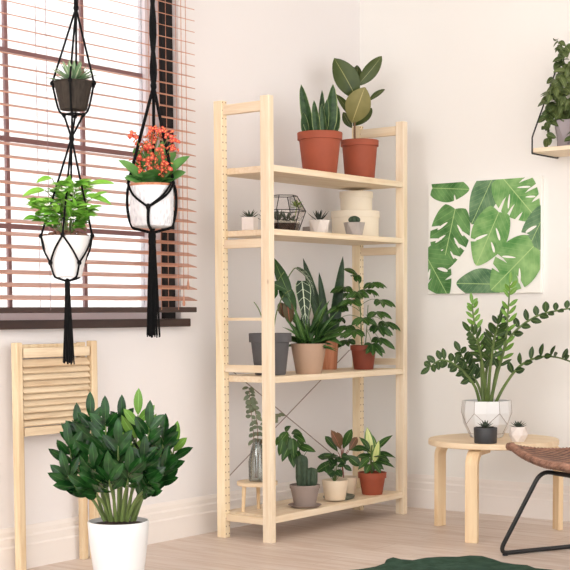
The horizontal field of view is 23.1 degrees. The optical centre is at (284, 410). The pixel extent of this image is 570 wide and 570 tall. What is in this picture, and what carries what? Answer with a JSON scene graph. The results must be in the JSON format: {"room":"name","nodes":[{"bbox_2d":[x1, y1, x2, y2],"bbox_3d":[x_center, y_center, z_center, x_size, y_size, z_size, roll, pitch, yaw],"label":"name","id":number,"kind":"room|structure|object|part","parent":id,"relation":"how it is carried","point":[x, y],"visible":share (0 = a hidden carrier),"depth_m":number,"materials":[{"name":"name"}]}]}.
{"room":"living room","nodes":[
{"label":"living room","id":0,"kind":"room"},
{"bbox_2d":[0,0,359,528],"bbox_3d":[-1.764,-0.699,4.045,0.100,2.700,7.100,3,5,37],"label":"wall","id":1,"kind":"structure","parent":0,"point":[243,51],"depth_m":5.96,"materials":[{"name":"paint"}]},
{"bbox_2d":[0,0,175,319],"bbox_3d":[-1.057,-1.101,4.974,0.065,1.555,1.900,3,5,37],"label":"window","id":2,"kind":"structure","parent":1,"relation":"in","point":[54,5],"depth_m":5.38,"materials":[{"name":"paint"}]},
{"bbox_2d":[0,0,196,312],"bbox_3d":[-0.972,-1.154,4.828,0.072,1.630,1.977,3,5,37],"label":"blind","id":3,"kind":"object","parent":2,"relation":"attached to","point":[50,285],"visible":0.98,"depth_m":5.22,"materials":[{"name":"brown wood"}]},
{"bbox_3d":[-0.867,-1.140,4.977,0.055,1.560,0.002,3,5,37],"label":"ladder cord","id":4,"kind":"part","parent":3,"relation":"part of","materials":[{"name":"fabric"}]},
{"bbox_3d":[-0.972,-0.352,4.888,0.044,0.021,1.977,3,5,37],"label":"rail","id":5,"kind":"part","parent":3,"relation":"part of","materials":[{"name":"brown paint"}]},
{"bbox_3d":[-0.510,-1.175,5.446,0.055,1.560,0.002,3,5,37],"label":"ladder cord","id":6,"kind":"part","parent":3,"relation":"part of","materials":[{"name":"brown fabric"}]},
{"bbox_3d":[-0.449,-1.181,5.525,0.055,1.560,0.002,3,5,37],"label":"ladder cord","id":7,"kind":"part","parent":3,"relation":"part of","materials":[{"name":"fabric"}]},
{"bbox_3d":[-0.408,-1.208,5.518,0.002,1.505,0.003,3,5,37],"label":"pull cord","id":8,"kind":"part","parent":3,"relation":"part of","materials":[{"name":"brown fabric"}]},
{"bbox_3d":[-0.392,-1.242,5.538,0.002,1.440,0.003,3,5,37],"label":"pull cord","id":9,"kind":"part","parent":3,"relation":"part of","materials":[{"name":"brown fabric"}]},
{"bbox_2d":[0,318,190,329],"bbox_3d":[-1.023,-0.304,4.951,0.075,0.033,2.011,3,5,37],"label":"trim","id":10,"kind":"structure","parent":1,"relation":"attached to","point":[180,322],"depth_m":5.27,"materials":[{"name":"brown paint"}]},
{"bbox_2d":[0,471,352,569],"bbox_3d":[-1.740,0.575,4.058,0.020,0.157,7.000,3,5,37],"label":"baseboard","id":11,"kind":"structure","parent":1,"relation":"attached to","point":[55,541],"depth_m":5.64,"materials":[{"name":"paint"}]},
{"bbox_2d":[27,504,569,569],"bbox_3d":[0.641,0.796,2.259,6.000,0.060,7.000,3,5,37],"label":"floor","id":12,"kind":"structure","parent":0,"point":[346,539],"depth_m":5.60,"materials":[{"name":"laminate"}]},
{"bbox_2d":[11,341,99,569],"bbox_3d":[-0.845,0.160,5.125,0.056,0.826,0.400,3,5,37],"label":"folding chair","id":13,"kind":"object","parent":12,"relation":"on","point":[44,391],"visible":0.88,"depth_m":5.05,"materials":[{"name":"brown wood"}]},
{"bbox_3d":[-0.835,0.068,5.111,0.024,0.030,0.328,3,5,37],"label":"cross rail","id":14,"kind":"part","parent":13,"relation":"part of","materials":[{"name":"beige wood"}]},
{"bbox_3d":[-0.837,-0.214,5.091,0.024,0.035,0.328,3,5,37],"label":"rail","id":15,"kind":"part","parent":13,"relation":"part of","materials":[{"name":"beige wood"}]},
{"bbox_2d":[48,388,192,569],"bbox_3d":[-0.550,0.268,4.608,0.440,0.680,0.374,3,5,37],"label":"plant","id":16,"kind":"object","parent":12,"relation":"on","point":[118,540],"visible":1,"depth_m":4.55,"materials":[{"name":"green plant"}]},
{"bbox_3d":[-0.553,0.485,4.645,0.204,0.241,0.204,3,5,37],"label":"pot","id":17,"kind":"part","parent":16,"relation":"part of","materials":[{"name":"white ceramic"}]},
{"bbox_2d":[213,95,406,542],"bbox_3d":[0.130,-0.390,6.053,0.299,1.783,1.022,3,5,37],"label":"shelving unit","id":18,"kind":"object","parent":12,"relation":"on","point":[271,512],"visible":0.91,"depth_m":5.75,"materials":[{"name":"brown wood"}]},
{"bbox_3d":[-0.259,-0.365,5.728,0.044,1.783,0.032,3,5,37],"label":"post","id":19,"kind":"part","parent":18,"relation":"part of","materials":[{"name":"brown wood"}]},
{"bbox_3d":[-0.168,-1.212,5.596,0.196,0.040,0.022,3,5,37],"label":"rail","id":20,"kind":"part","parent":18,"relation":"part of","materials":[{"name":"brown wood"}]},
{"bbox_3d":[-0.163,-0.370,5.654,0.196,0.012,0.022,3,5,37],"label":"rail","id":21,"kind":"part","parent":18,"relation":"part of","materials":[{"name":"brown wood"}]},
{"bbox_3d":[-0.165,-0.674,5.633,0.196,0.035,0.022,3,5,37],"label":"rail","id":22,"kind":"part","parent":18,"relation":"part of","materials":[{"name":"brown wood"}]},
{"bbox_3d":[-0.162,-0.170,5.668,0.196,0.030,0.022,3,5,37],"label":"rail","id":23,"kind":"part","parent":18,"relation":"part of","materials":[{"name":"brown wood"}]},
{"bbox_3d":[-0.159,0.444,5.711,0.196,0.030,0.022,3,5,37],"label":"rail","id":24,"kind":"part","parent":18,"relation":"part of","materials":[{"name":"brown wood"}]},
{"bbox_2d":[239,210,257,229],"bbox_3d":[-0.146,-0.777,5.698,0.080,0.088,0.078,0,4,2],"label":"potted succulent","id":25,"kind":"object","parent":18,"relation":"on","point":[249,222],"visible":0.94,"depth_m":5.68,"materials":[{"name":"white ceramic"}]},
{"bbox_2d":[242,217,257,229],"bbox_3d":[-0.143,-0.761,5.698,0.052,0.055,0.052,1,4,20],"label":"pot","id":26,"kind":"object","parent":25,"relation":"attached to","point":[248,223],"depth_m":5.67,"materials":[{"name":"white ceramic"}]},
{"bbox_2d":[237,479,277,511],"bbox_3d":[-0.115,0.355,5.805,0.170,0.124,0.170,3,5,37],"label":"plant stand","id":27,"kind":"object","parent":18,"relation":"on","point":[244,483],"visible":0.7,"depth_m":5.77,"materials":[{"name":"brown wood"}]},
{"bbox_3d":[-0.170,0.365,5.777,0.018,0.108,0.021,3,5,37],"label":"leg","id":28,"kind":"part","parent":27,"relation":"part of","materials":[{"name":"brown wood"}]},
{"bbox_3d":[-0.112,0.359,5.867,0.019,0.108,0.020,3,5,37],"label":"leg","id":29,"kind":"part","parent":27,"relation":"part of","materials":[{"name":"brown wood"}]},
{"bbox_2d":[242,386,284,481],"bbox_3d":[-0.088,0.096,5.789,0.174,0.395,0.072,-1,4,-6],"label":"eucalyptus branches","id":30,"kind":"object","parent":27,"relation":"on","point":[253,407],"visible":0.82,"depth_m":5.78,"materials":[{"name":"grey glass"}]},
{"bbox_3d":[-0.068,-0.356,5.583,0.044,1.783,0.032,3,5,37],"label":"post","id":31,"kind":"part","parent":18,"relation":"part of","materials":[{"name":"brown wood"}]},
{"bbox_2d":[249,258,296,374],"bbox_3d":[-0.062,-0.391,5.762,0.177,0.487,0.177,2,4,26],"label":"potted leafy plant","id":32,"kind":"object","parent":18,"relation":"on","point":[282,283],"visible":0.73,"depth_m":5.75,"materials":[{"name":"green plant"}]},
{"bbox_3d":[-0.061,-0.234,5.773,0.177,0.173,0.177,3,5,37],"label":"pot","id":33,"kind":"part","parent":32,"relation":"part of","materials":[{"name":"grey ceramic"}]},
{"bbox_2d":[258,194,305,230],"bbox_3d":[-0.010,-0.824,5.853,0.195,0.154,0.197,3,5,37],"label":"glass terrarium","id":34,"kind":"object","parent":18,"relation":"on","point":[297,212],"visible":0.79,"depth_m":5.85,"materials":[{"name":"clear glass"}]},
{"bbox_2d":[288,503,321,508],"bbox_3d":[0.084,0.402,5.913,0.143,0.012,0.143,3,5,37],"label":"saucer","id":35,"kind":"object","parent":18,"relation":"on","point":[289,504],"visible":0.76,"depth_m":5.86,"materials":[{"name":"beige ceramic"}]},
{"bbox_2d":[275,426,319,505],"bbox_3d":[0.059,0.233,5.910,0.182,0.340,0.130,1,4,19],"label":"potted cactus","id":36,"kind":"object","parent":35,"relation":"on","point":[304,492],"visible":1,"depth_m":5.88,"materials":[{"name":"green plant"}]},
{"bbox_2d":[290,483,319,505],"bbox_3d":[0.084,0.357,5.910,0.130,0.091,0.130,3,5,37],"label":"pot","id":37,"kind":"object","parent":36,"relation":"attached to","point":[303,494],"depth_m":5.87,"materials":[{"name":"beige ceramic"}]},
{"bbox_2d":[283,267,349,373],"bbox_3d":[0.109,-0.379,5.855,0.364,0.448,0.175,0,4,0],"label":"potted alocasia","id":38,"kind":"object","parent":18,"relation":"on","point":[308,352],"visible":0.95,"depth_m":5.82,"materials":[{"name":"green plant"}]},
{"bbox_2d":[291,343,325,373],"bbox_3d":[0.100,-0.220,5.878,0.151,0.127,0.151,3,5,37],"label":"pot","id":39,"kind":"object","parent":38,"relation":"on","point":[308,358],"depth_m":5.83,"materials":[{"name":"beige ceramic"}]},
{"bbox_2d":[297,85,341,172],"bbox_3d":[0.150,-1.212,6.040,0.196,0.397,0.196,3,5,37],"label":"potted snake plant","id":40,"kind":"object","parent":18,"relation":"on","point":[319,138],"visible":0.94,"depth_m":6.00,"materials":[{"name":"green plant"}]},
{"bbox_3d":[0.151,-1.108,6.048,0.196,0.189,0.196,3,5,37],"label":"pot","id":41,"kind":"part","parent":40,"relation":"part of","materials":[{"name":"ceramic"}]},
{"bbox_2d":[309,209,329,232],"bbox_3d":[0.149,-0.813,6.029,0.104,0.109,0.089,-3,5,-31],"label":"aloe","id":42,"kind":"object","parent":18,"relation":"on","point":[319,225],"visible":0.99,"depth_m":6.00,"materials":[{"name":"white ceramic"}]},
{"bbox_2d":[309,220,329,232],"bbox_3d":[0.147,-0.790,6.030,0.098,0.063,0.095,3,5,37],"label":"pot","id":43,"kind":"object","parent":42,"relation":"on","point":[315,225],"depth_m":6.00,"materials":[{"name":"white ceramic"}]},
{"bbox_2d":[303,257,343,369],"bbox_3d":[0.176,-0.439,6.279,0.173,0.508,0.085,-1,4,-11],"label":"potted plant","id":44,"kind":"object","parent":18,"relation":"on","point":[331,356],"visible":0.44,"depth_m":6.27,"materials":[{"name":"terracotta"},{"name":"green leaf"},{"name":"soil"}]},
{"bbox_3d":[0.199,-0.251,6.297,0.086,0.129,0.086,3,5,37],"label":"pot","id":45,"kind":"part","parent":44,"relation":"part of","materials":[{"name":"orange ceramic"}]},
{"bbox_2d":[323,493,354,499],"bbox_3d":[0.240,0.382,6.178,0.144,0.013,0.182,3,5,37],"label":"tray","id":46,"kind":"object","parent":18,"relation":"on","point":[348,496],"visible":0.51,"depth_m":6.18,"materials":[{"name":"green ceramic"}]},
{"bbox_2d":[318,453,351,500],"bbox_3d":[0.217,0.286,6.095,0.119,0.204,0.115,3,5,37],"label":"leaf plant","id":47,"kind":"object","parent":46,"relation":"on","point":[334,488],"visible":1,"depth_m":6.08,"materials":[{"name":"beige ceramic"}]},
{"bbox_3d":[0.219,0.345,6.098,0.115,0.087,0.115,3,5,37],"label":"pot","id":48,"kind":"part","parent":47,"relation":"part of","materials":[{"name":"beige ceramic"}]},
{"bbox_2d":[317,429,361,493],"bbox_3d":[0.258,0.227,6.300,0.222,0.293,0.103,-1,4,-16],"label":"leaf plant","id":49,"kind":"object","parent":18,"relation":"on","point":[336,440],"visible":0.58,"depth_m":6.29,"materials":[{"name":"green plant"}]},
{"bbox_3d":[0.278,0.335,6.313,0.103,0.075,0.103,3,5,37],"label":"pot","id":50,"kind":"part","parent":49,"relation":"part of","materials":[{"name":"beige ceramic"}]},
{"bbox_2d":[344,216,364,234],"bbox_3d":[0.304,-0.809,6.118,0.083,0.088,0.095,3,5,37],"label":"cactus","id":51,"kind":"object","parent":18,"relation":"on","point":[354,226],"visible":1,"depth_m":6.09,"materials":[{"name":"ceramic"}]},
{"bbox_2d":[344,222,364,234],"bbox_3d":[0.304,-0.795,6.119,0.083,0.058,0.095,3,5,37],"label":"pot","id":52,"kind":"object","parent":51,"relation":"on","point":[355,228],"depth_m":6.09,"materials":[{"name":"ceramic"}]},
{"bbox_2d":[331,210,379,235],"bbox_3d":[0.321,-0.845,6.370,0.222,0.124,0.222,3,5,37],"label":"round box","id":53,"kind":"object","parent":18,"relation":"on","point":[370,217],"visible":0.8,"depth_m":6.29,"materials":[{"name":"beige cardboard"}]},
{"bbox_3d":[0.320,-0.892,6.367,0.222,0.030,0.222,3,5,37],"label":"lid","id":54,"kind":"part","parent":53,"relation":"part of","materials":[{"name":"beige cardboard"}]},
{"bbox_2d":[339,191,372,209],"bbox_3d":[0.325,-0.952,6.363,0.153,0.088,0.153,3,5,37],"label":"round box","id":55,"kind":"object","parent":53,"relation":"on","point":[349,200],"visible":0.92,"depth_m":6.30,"materials":[{"name":"beige cardboard"}]},
{"bbox_3d":[0.325,-0.982,6.361,0.153,0.028,0.153,3,5,37],"label":"lid","id":56,"kind":"part","parent":55,"relation":"part of","materials":[{"name":"beige cardboard"}]},
{"bbox_3d":[0.340,-0.424,6.513,0.044,1.783,0.032,3,5,37],"label":"post","id":57,"kind":"part","parent":18,"relation":"part of","materials":[{"name":"brown wood"}]},
{"bbox_2d":[332,56,384,177],"bbox_3d":[0.327,-1.317,6.308,0.217,0.567,0.174,1,4,21],"label":"rubber plant","id":58,"kind":"object","parent":18,"relation":"on","point":[359,154],"visible":0.94,"depth_m":6.26,"materials":[{"name":"green plant"}]},
{"bbox_3d":[0.330,-1.345,6.301,0.074,0.290,0.012,0,4,5],"label":"stem","id":59,"kind":"part","parent":58,"relation":"part of","materials":[{"name":"brown plant"}]},
{"bbox_3d":[0.338,-1.127,6.318,0.173,0.187,0.173,3,5,37],"label":"pot","id":60,"kind":"part","parent":58,"relation":"part of","materials":[{"name":"ceramic"}]},
{"bbox_2d":[326,268,399,369],"bbox_3d":[0.338,-0.412,6.258,0.326,0.455,0.308,3,5,37],"label":"potted schefflera","id":61,"kind":"object","parent":18,"relation":"on","point":[363,356],"visible":1,"depth_m":6.22,"materials":[{"name":"green plant"}]},
{"bbox_2d":[350,345,375,369],"bbox_3d":[0.353,-0.240,6.277,0.121,0.109,0.121,3,5,37],"label":"pot","id":62,"kind":"object","parent":61,"relation":"on","point":[363,358],"depth_m":6.23,"materials":[{"name":"brown ceramic"}]},
{"bbox_2d":[355,428,394,494],"bbox_3d":[0.399,0.226,6.310,0.200,0.303,0.130,0,4,1],"label":"potted dieffenbachia","id":63,"kind":"object","parent":18,"relation":"on","point":[372,479],"visible":1,"depth_m":6.28,"materials":[{"name":"plant"}]},
{"bbox_3d":[0.391,0.225,6.310,0.014,0.141,0.012,0,4,0],"label":"stem","id":64,"kind":"part","parent":63,"relation":"part of","materials":[{"name":"green plant"}]},
{"bbox_2d":[358,470,386,494],"bbox_3d":[0.395,0.328,6.317,0.130,0.101,0.130,3,5,37],"label":"pot","id":65,"kind":"object","parent":63,"relation":"attached to","point":[371,481],"depth_m":6.27,"materials":[{"name":"ceramic"}]},
{"bbox_3d":[0.431,-1.271,6.381,0.196,0.040,0.022,3,5,37],"label":"rail","id":66,"kind":"part","parent":18,"relation":"part of","materials":[{"name":"brown wood"}]},
{"bbox_3d":[0.434,-0.732,6.419,0.196,0.035,0.022,3,5,37],"label":"rail","id":67,"kind":"part","parent":18,"relation":"part of","materials":[{"name":"brown wood"}]},
{"bbox_3d":[0.437,-0.228,6.454,0.196,0.030,0.022,3,5,37],"label":"rail","id":68,"kind":"part","parent":18,"relation":"part of","materials":[{"name":"brown wood"}]},
{"bbox_3d":[0.531,-0.415,6.369,0.044,1.783,0.032,3,5,37],"label":"post","id":69,"kind":"part","parent":18,"relation":"part of","materials":[{"name":"brown wood"}]},
{"bbox_2d":[355,555,550,569],"bbox_3d":[0.606,0.598,4.510,1.184,0.018,1.311,3,5,37],"label":"rug","id":70,"kind":"object","parent":12,"relation":"on","point":[470,562],"visible":1,"depth_m":5.03,"materials":[{"name":"green fabric"}]},
{"bbox_2d":[428,433,562,542],"bbox_3d":[0.853,0.314,5.843,0.576,0.398,0.550,3,5,37],"label":"side table","id":71,"kind":"object","parent":12,"relation":"on","point":[463,441],"visible":0.82,"depth_m":5.70,"materials":[{"name":"brown wood"}]},
{"bbox_3d":[0.721,0.316,6.003,0.052,0.373,0.167,-4,5,-42],"label":"leg","id":72,"kind":"part","parent":71,"relation":"part of","materials":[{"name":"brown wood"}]},
{"bbox_3d":[0.781,0.340,5.662,0.052,0.373,0.167,2,4,27],"label":"leg","id":73,"kind":"part","parent":71,"relation":"part of","materials":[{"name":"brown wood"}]},
{"bbox_2d":[474,421,496,443],"bbox_3d":[0.807,0.084,5.620,0.094,0.094,0.094,3,5,37],"label":"succulent pot","id":74,"kind":"object","parent":71,"relation":"on","point":[484,434],"visible":1,"depth_m":5.58,"materials":[{"name":"ceramic"}]},
{"bbox_2d":[421,272,569,437],"bbox_3d":[0.947,-0.234,5.833,0.759,0.697,0.259,0,4,-1],"label":"plant","id":75,"kind":"object","parent":71,"relation":"on","point":[497,411],"visible":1,"depth_m":5.83,"materials":[{"name":"green plant"}]},
{"bbox_3d":[0.848,0.034,5.877,0.209,0.156,0.209,3,5,37],"label":"pot","id":76,"kind":"part","parent":75,"relation":"part of","materials":[{"name":"white ceramic"}]},
{"bbox_2d":[509,421,527,441],"bbox_3d":[0.952,0.082,5.681,0.079,0.087,0.082,3,5,37],"label":"succulent pot","id":77,"kind":"object","parent":71,"relation":"on","point":[518,432],"visible":1,"depth_m":5.66,"materials":[{"name":"ceramic"}]},
{"bbox_3d":[1.090,0.321,5.906,0.167,0.373,0.052,-2,4,-17],"label":"leg","id":78,"kind":"part","parent":71,"relation":"part of","materials":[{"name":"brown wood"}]},
{"bbox_2d":[500,442,569,555],"bbox_3d":[1.255,0.106,5.139,0.774,0.908,0.734,-2,4,-16],"label":"rattan chair","id":79,"kind":"object","parent":12,"relation":"on","point":[558,459],"visible":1,"depth_m":5.27,"materials":[{"name":"brown wicker"}]},
{"bbox_2d":[360,0,569,485],"bbox_3d":[2.782,-0.790,4.982,6.000,2.700,0.100,3,5,37],"label":"wall","id":80,"kind":"structure","parent":0,"point":[467,79],"depth_m":6.40,"materials":[{"name":"paint"}]},
{"bbox_2d":[374,472,569,521],"bbox_3d":[2.753,0.481,5.023,6.000,0.157,0.020,3,5,37],"label":"baseboard","id":81,"kind":"structure","parent":80,"relation":"attached to","point":[496,497],"depth_m":6.39,"materials":[{"name":"paint"}]},
{"bbox_2d":[428,176,543,293],"bbox_3d":[0.903,-0.787,6.334,0.581,0.511,0.027,3,5,37],"label":"picture","id":82,"kind":"object","parent":80,"relation":"attached to","point":[480,232],"visible":0.99,"depth_m":6.32,"materials":[{"name":"green paper"}]},
{"bbox_2d":[531,72,569,158],"bbox_3d":[1.394,-1.286,5.782,0.706,0.415,0.249,3,5,37],"label":"wall shelf","id":83,"kind":"object","parent":80,"relation":"attached to","point":[557,151],"visible":0.72,"depth_m":5.91,"materials":[{"name":"brown wood"}]},
{"bbox_2d":[538,38,569,146],"bbox_3d":[1.180,-1.343,5.915,0.224,0.467,0.233,3,5,37],"label":"shelf plant","id":84,"kind":"object","parent":83,"relation":"on","point":[557,114],"visible":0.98,"depth_m":5.89,"materials":[{"name":"green plant"}]},
{"bbox_3d":[1.202,-1.174,5.944,0.126,0.117,0.130,3,5,37],"label":"pot","id":85,"kind":"part","parent":84,"relation":"part of","materials":[{"name":"white ceramic"}]},
{"bbox_3d":[0.616,-1.972,2.136,6.100,0.080,7.100,3,5,37],"label":"ceiling","id":86,"kind":"structure","parent":0,"visible":0},
{"bbox_2d":[39,0,95,364],"bbox_3d":[-0.720,-1.120,4.553,0.151,1.940,0.151,-4,6,-45],"label":"macrame hanger","id":87,"kind":"object","parent":86,"relation":"hanging from","point":[68,344],"visible":0.87,"depth_m":4.56,"materials":[{"name":"black fabric"}]},
{"bbox_3d":[-0.784,-0.527,4.570,0.064,0.092,0.022,3,5,37],"label":"cord","id":88,"kind":"part","parent":87,"relation":"part of","materials":[{"name":"black fabric"}]},
{"bbox_3d":[-0.750,-0.733,4.580,0.112,0.321,0.007,0,4,0],"label":"cord","id":89,"kind":"part","parent":87,"relation":"part of","materials":[{"name":"black fabric"}]},
{"bbox_3d":[-0.743,-0.524,4.526,0.065,0.092,0.014,3,5,37],"label":"cord","id":90,"kind":"part","parent":87,"relation":"part of","materials":[{"name":"black fabric"}]},
{"bbox_3d":[-0.742,-1.016,4.560,0.043,0.107,0.007,0,4,0],"label":"cord","id":91,"kind":"part","parent":87,"relation":"part of","materials":[{"name":"black fabric"}]},
{"bbox_3d":[-0.742,-0.453,4.575,0.015,0.063,0.070,3,5,37],"label":"cord","id":92,"kind":"part","parent":87,"relation":"part of","materials":[{"name":"black fabric"}]},
{"bbox_3d":[-0.720,-1.188,4.548,0.088,0.243,0.007,0,4,0],"label":"cord","id":93,"kind":"part","parent":87,"relation":"part of","materials":[{"name":"black fabric"}]},
{"bbox_3d":[-0.708,-0.730,4.538,0.007,0.320,0.094,1,4,14],"label":"cord","id":94,"kind":"part","parent":87,"relation":"part of","materials":[{"name":"black fabric"}]},
{"bbox_3d":[-0.710,-0.929,4.566,0.030,0.076,0.007,0,4,0],"label":"cord","id":95,"kind":"part","parent":87,"relation":"part of","materials":[{"name":"black fabric"}]},
{"bbox_2d":[22,175,113,276],"bbox_3d":[-0.724,-0.606,4.586,0.247,0.332,0.274,-3,5,-38],"label":"potted plant","id":96,"kind":"object","parent":87,"relation":"hanging from","point":[64,261],"visible":0.94,"depth_m":4.55,"materials":[{"name":"green plant"}]},
{"bbox_3d":[-0.718,-0.507,4.596,0.158,0.133,0.158,3,5,37],"label":"pot","id":97,"kind":"part","parent":96,"relation":"part of","materials":[{"name":"white ceramic"}]},
{"bbox_3d":[-0.692,-0.525,4.526,0.065,0.092,0.013,-3,5,-38],"label":"cord","id":98,"kind":"part","parent":87,"relation":"part of","materials":[{"name":"black fabric"}]},
{"bbox_3d":[-0.691,-1.012,4.510,0.007,0.107,0.043,0,4,0],"label":"cord","id":99,"kind":"part","parent":87,"relation":"part of","materials":[{"name":"black fabric"}]},
{"bbox_3d":[-0.708,-0.736,4.622,0.007,0.320,0.094,-1,4,-14],"label":"cord","id":100,"kind":"part","parent":87,"relation":"part of","materials":[{"name":"black fabric"}]},
{"bbox_2d":[46,60,97,111],"bbox_3d":[-0.696,-1.062,4.561,0.178,0.160,0.166,0,4,1],"label":"plant","id":101,"kind":"object","parent":87,"relation":"hanging from","point":[80,87],"visible":0.94,"depth_m":4.52,"materials":[{"name":"green plant"}]},
{"bbox_3d":[-0.691,-1.028,4.559,0.129,0.091,0.129,3,5,37],"label":"pot","id":102,"kind":"part","parent":101,"relation":"part of","materials":[{"name":"brown wood"}]},
{"bbox_3d":[-0.694,-0.928,4.551,0.007,0.076,0.039,-1,4,-14],"label":"cord","id":103,"kind":"part","parent":87,"relation":"part of","materials":[{"name":"black fabric"}]},
{"bbox_3d":[-0.685,-1.186,4.514,0.038,0.243,0.069,3,5,37],"label":"cord","id":104,"kind":"part","parent":87,"relation":"part of","materials":[{"name":"black fabric"}]},
{"bbox_3d":[-0.693,-0.453,4.575,0.071,0.063,0.006,4,6,45],"label":"cord","id":105,"kind":"part","parent":87,"relation":"part of","materials":[{"name":"black fabric"}]},
{"bbox_3d":[-0.685,-1.191,4.582,0.007,0.243,0.076,-1,4,-11],"label":"cord","id":106,"kind":"part","parent":87,"relation":"part of","materials":[{"name":"black fabric"}]},
{"bbox_3d":[-0.679,-0.929,4.566,0.038,0.077,0.030,3,5,37],"label":"cord","id":107,"kind":"part","parent":87,"relation":"part of","materials":[{"name":"black fabric"}]},
{"bbox_3d":[-0.666,-0.733,4.580,0.070,0.320,0.007,0,4,0],"label":"cord","id":108,"kind":"part","parent":87,"relation":"part of","materials":[{"name":"black fabric"}]},
{"bbox_3d":[-0.649,-0.528,4.568,0.014,0.092,0.065,3,5,37],"label":"cord","id":109,"kind":"part","parent":87,"relation":"part of","materials":[{"name":"black fabric"}]},
{"bbox_3d":[-0.651,-1.189,4.548,0.062,0.243,0.007,0,4,0],"label":"cord","id":110,"kind":"part","parent":87,"relation":"part of","materials":[{"name":"black fabric"}]},
{"bbox_3d":[-0.649,-0.531,4.620,0.013,0.092,0.065,-3,5,-38],"label":"cord","id":111,"kind":"part","parent":87,"relation":"part of","materials":[{"name":"black fabric"}]},
{"bbox_3d":[-0.641,-1.016,4.560,0.043,0.107,0.007,0,4,0],"label":"cord","id":112,"kind":"part","parent":87,"relation":"part of","materials":[{"name":"black fabric"}]},
{"bbox_2d":[126,0,177,337],"bbox_3d":[-0.471,-1.184,4.862,0.156,1.858,0.156,-4,6,-45],"label":"macrame hanger","id":113,"kind":"object","parent":86,"relation":"hanging from","point":[153,325],"visible":0.88,"depth_m":4.91,"materials":[{"name":"black fabric"}]},
{"bbox_3d":[-0.516,-0.747,4.849,0.102,0.090,0.025,3,5,37],"label":"cord","id":114,"kind":"part","parent":113,"relation":"part of","materials":[{"name":"black fabric"}]},
{"bbox_3d":[-0.514,-0.710,4.912,0.092,0.178,0.010,0,4,0],"label":"cord","id":115,"kind":"part","parent":113,"relation":"part of","materials":[{"name":"black fabric"}]},
{"bbox_3d":[-0.504,-0.963,4.882,0.106,0.345,0.011,-1,4,-15],"label":"cord","id":116,"kind":"part","parent":113,"relation":"part of","materials":[{"name":"black fabric"}]},
{"bbox_3d":[-0.470,-0.663,4.869,0.013,0.090,0.096,0,4,3],"label":"cord","id":117,"kind":"part","parent":113,"relation":"part of","materials":[{"name":"black fabric"}]},
{"bbox_3d":[-0.462,-1.596,4.850,0.026,0.928,0.026,3,5,37],"label":"twisted cord","id":118,"kind":"part","parent":113,"relation":"part of","materials":[{"name":"black fabric"}]},
{"bbox_3d":[-0.464,-0.967,4.936,0.011,0.345,0.096,-1,4,-8],"label":"cord","id":119,"kind":"part","parent":113,"relation":"part of","materials":[{"name":"black fabric"}]},
{"bbox_2d":[118,125,189,227],"bbox_3d":[-0.449,-0.818,4.898,0.244,0.349,0.188,0,4,5],"label":"potted plant","id":120,"kind":"object","parent":113,"relation":"hanging from","point":[149,185],"visible":1,"depth_m":4.86,"materials":[{"name":"white ceramic"}]},
{"bbox_3d":[-0.469,-0.716,4.912,0.156,0.143,0.156,3,5,37],"label":"pot","id":121,"kind":"part","parent":120,"relation":"part of","materials":[{"name":"white ceramic"}]},
{"bbox_3d":[-0.431,-0.747,4.841,0.095,0.090,0.022,-3,5,-30],"label":"cord","id":122,"kind":"part","parent":113,"relation":"part of","materials":[{"name":"black fabric"}]},
{"bbox_3d":[-0.425,-0.748,4.847,0.109,0.090,0.027,-3,5,-35],"label":"cord","id":123,"kind":"part","parent":113,"relation":"part of","materials":[{"name":"black fabric"}]},
{"bbox_3d":[-0.424,-0.964,4.882,0.084,0.345,0.011,1,4,20],"label":"cord","id":124,"kind":"part","parent":113,"relation":"part of","materials":[{"name":"black fabric"}]},
{"bbox_3d":[-0.423,-0.711,4.912,0.092,0.178,0.010,0,4,0],"label":"cord","id":125,"kind":"part","parent":113,"relation":"part of","materials":[{"name":"black fabric"}]}
]}

